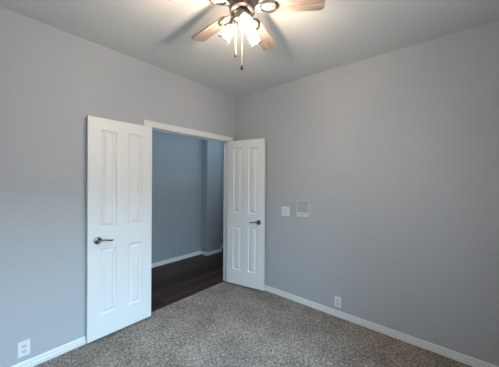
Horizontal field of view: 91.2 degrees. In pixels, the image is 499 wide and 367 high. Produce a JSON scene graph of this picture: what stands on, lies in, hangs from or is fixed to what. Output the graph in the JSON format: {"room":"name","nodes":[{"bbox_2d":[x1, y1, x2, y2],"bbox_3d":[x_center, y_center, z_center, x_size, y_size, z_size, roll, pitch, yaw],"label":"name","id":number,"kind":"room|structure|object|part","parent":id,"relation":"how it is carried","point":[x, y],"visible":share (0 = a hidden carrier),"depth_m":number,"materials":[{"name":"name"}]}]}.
{"room":"empty bedroom","nodes":[
{"label":"empty bedroom","id":0,"kind":"room"},
{"bbox_2d":[0,7,235,366],"bbox_3d":[-1.244,0.094,2.564,0.100,2.764,3.260,1,0,40],"label":"wall","id":1,"kind":"structure","parent":0,"point":[52,79],"depth_m":2.03,"materials":[{"name":"grey paint"}]},
{"bbox_2d":[18,339,29,357],"bbox_3d":[-1.753,1.290,1.898,0.009,0.117,0.072,1,0,40],"label":"power outlet","id":2,"kind":"object","parent":1,"relation":"attached to","point":[24,346],"visible":1,"depth_m":1.90,"materials":[{"name":"white plastic"}]},
{"bbox_2d":[11,336,86,366],"bbox_3d":[-1.210,1.423,2.534,0.017,0.066,3.060,1,0,40],"label":"baseboard","id":3,"kind":"structure","parent":1,"relation":"attached to","point":[55,352],"depth_m":2.02,"materials":[{"name":"white paint"}]},
{"bbox_2d":[86,115,151,342],"bbox_3d":[-1.238,0.420,2.398,0.103,2.032,0.605,1,0,40],"label":"door","id":4,"kind":"structure","parent":1,"relation":"in","point":[119,154],"depth_m":2.36,"materials":[{"name":"white paint"}]},
{"bbox_3d":[-1.370,0.531,2.217,0.050,0.066,0.066,1,0,40],"label":"handle","id":5,"kind":"part","parent":4,"relation":"part of","materials":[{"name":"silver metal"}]},
{"bbox_2d":[143,119,232,280],"bbox_3d":[-0.736,0.391,3.157,0.118,2.130,1.354,1,0,40],"label":"door frame","id":6,"kind":"structure","parent":1,"relation":"attached to","point":[156,126],"depth_m":3.39,"materials":[{"name":"white paint"}]},
{"bbox_3d":[-0.689,-0.639,3.118,0.017,0.068,1.354,1,0,40],"label":"head casing","id":7,"kind":"part","parent":6,"relation":"part of","materials":[{"name":"white paint"}]},
{"bbox_2d":[151,131,223,263],"bbox_3d":[-1.283,0.102,4.669,0.100,2.804,5.300,1,0,40],"label":"wall","id":8,"kind":"structure","parent":0,"point":[176,159],"depth_m":4.52,"materials":[{"name":"grey paint"}]},
{"bbox_2d":[151,245,222,267],"bbox_3d":[-1.212,1.416,4.542,0.197,0.066,5.200,1,0,40],"label":"baseboard","id":9,"kind":"structure","parent":8,"relation":"attached to","point":[160,263],"depth_m":4.66,"materials":[{"name":"white paint"}]},
{"bbox_2d":[201,139,221,251],"bbox_3d":[-0.783,0.103,5.042,0.180,2.804,0.375,1,0,40],"label":"pier","id":10,"kind":"object","parent":8,"relation":"attached to","point":[211,150],"visible":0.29,"depth_m":4.94,"materials":[{"name":"grey paint"}]},
{"bbox_2d":[226,138,265,290],"bbox_3d":[-0.074,0.423,3.389,0.605,2.032,0.103,1,0,29],"label":"door","id":11,"kind":"structure","parent":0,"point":[246,159],"depth_m":3.38,"materials":[{"name":"white paint"}]},
{"bbox_2d":[0,0,498,96],"bbox_3d":[-0.043,-1.323,1.548,3.220,0.100,3.260,1,0,40],"label":"ceiling","id":12,"kind":"structure","parent":0,"point":[158,33],"depth_m":2.04,"materials":[{"name":"grey paint"}]},
{"bbox_2d":[191,0,325,69],"bbox_3d":[-0.065,-1.000,1.600,0.981,0.548,1.008,1,0,40],"label":"ceiling fan","id":13,"kind":"object","parent":12,"relation":"hanging from","point":[242,12],"visible":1,"depth_m":1.56,"materials":[{"name":"brown wood"}]},
{"bbox_3d":[-0.281,-1.126,1.802,0.384,0.006,0.126,1,12,44],"label":"blade","id":14,"kind":"part","parent":13,"relation":"part of","materials":[{"name":"brown wood"}]},
{"bbox_3d":[-0.158,-0.976,1.603,0.112,0.121,0.093,1,0,40],"label":"lamp shade","id":15,"kind":"part","parent":13,"relation":"part of","materials":[{"name":"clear glass"}]},
{"bbox_3d":[-0.141,-0.990,1.601,0.061,0.076,0.043,1,0,40],"label":"light bulb","id":16,"kind":"part","parent":13,"relation":"part of","materials":[{"name":"white glass"}]},
{"bbox_3d":[-0.110,-1.036,1.591,0.058,0.060,0.046,1,0,40],"label":"lamp arm","id":17,"kind":"part","parent":13,"relation":"part of","materials":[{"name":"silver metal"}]},
{"bbox_3d":[-0.023,-0.989,1.482,0.040,0.076,0.062,0,0,4],"label":"light bulb","id":18,"kind":"part","parent":13,"relation":"part of","materials":[{"name":"white glass"}]},
{"bbox_3d":[-0.025,-0.974,1.462,0.108,0.121,0.100,1,0,40],"label":"lamp shade","id":19,"kind":"part","parent":13,"relation":"part of","materials":[{"name":"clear glass"}]},
{"bbox_3d":[0.023,-0.989,1.639,0.039,0.076,0.063,1,0,40],"label":"light bulb","id":20,"kind":"part","parent":13,"relation":"part of","materials":[{"name":"white glass"}]},
{"bbox_3d":[0.034,-0.974,1.649,0.094,0.121,0.113,1,0,40],"label":"lamp shade","id":21,"kind":"part","parent":13,"relation":"part of","materials":[{"name":"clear glass"}]},
{"bbox_3d":[0.097,-1.123,1.868,0.126,0.006,0.384,-13,-5,26],"label":"blade","id":22,"kind":"part","parent":13,"relation":"part of","materials":[{"name":"brown wood"}]},
{"bbox_3d":[0.277,-1.120,1.528,0.384,0.007,0.126,1,-12,8],"label":"blade","id":23,"kind":"part","parent":13,"relation":"part of","materials":[{"name":"brown wood"}]},
{"bbox_2d":[34,248,471,366],"bbox_3d":[0.245,1.495,3.005,4.410,0.060,5.660,1,0,40],"label":"floor","id":24,"kind":"structure","parent":0,"point":[224,324],"depth_m":2.33,"materials":[{"name":"carpet"}]},
{"bbox_2d":[236,20,498,365],"bbox_3d":[1.005,0.111,2.729,3.120,2.764,0.100,1,0,40],"label":"wall","id":25,"kind":"structure","parent":0,"point":[394,155],"depth_m":2.33,"materials":[{"name":"grey paint"}]},
{"bbox_2d":[281,207,289,215],"bbox_3d":[0.459,0.367,3.119,0.120,0.116,0.012,1,0,40],"label":"light switch","id":26,"kind":"object","parent":25,"relation":"attached to","point":[285,211],"visible":1,"depth_m":3.12,"materials":[{"name":"white plastic"}]},
{"bbox_2d":[296,200,308,217],"bbox_3d":[0.643,0.314,2.957,0.162,0.202,0.020,1,0,40],"label":"wall panel","id":27,"kind":"object","parent":25,"relation":"attached to","point":[302,205],"visible":1,"depth_m":2.95,"materials":[{"name":"white plastic"}]},
{"bbox_2d":[297,200,307,212],"bbox_3d":[0.647,0.290,2.961,0.149,0.140,0.010,1,0,40],"label":"grille","id":28,"kind":"object","parent":27,"relation":"attached to","point":[302,205],"depth_m":2.96,"materials":[{"name":"grey plastic"}]},
{"bbox_2d":[334,296,340,307],"bbox_3d":[0.971,1.311,2.686,0.072,0.117,0.009,1,0,40],"label":"power outlet","id":29,"kind":"object","parent":25,"relation":"attached to","point":[337,299],"visible":1,"depth_m":2.68,"materials":[{"name":"white plastic"}]},
{"bbox_2d":[265,285,498,366],"bbox_3d":[0.926,1.439,2.718,3.002,0.066,0.017,1,0,40],"label":"baseboard","id":30,"kind":"structure","parent":25,"relation":"attached to","point":[451,354],"depth_m":2.35,"materials":[{"name":"white paint"}]}
]}

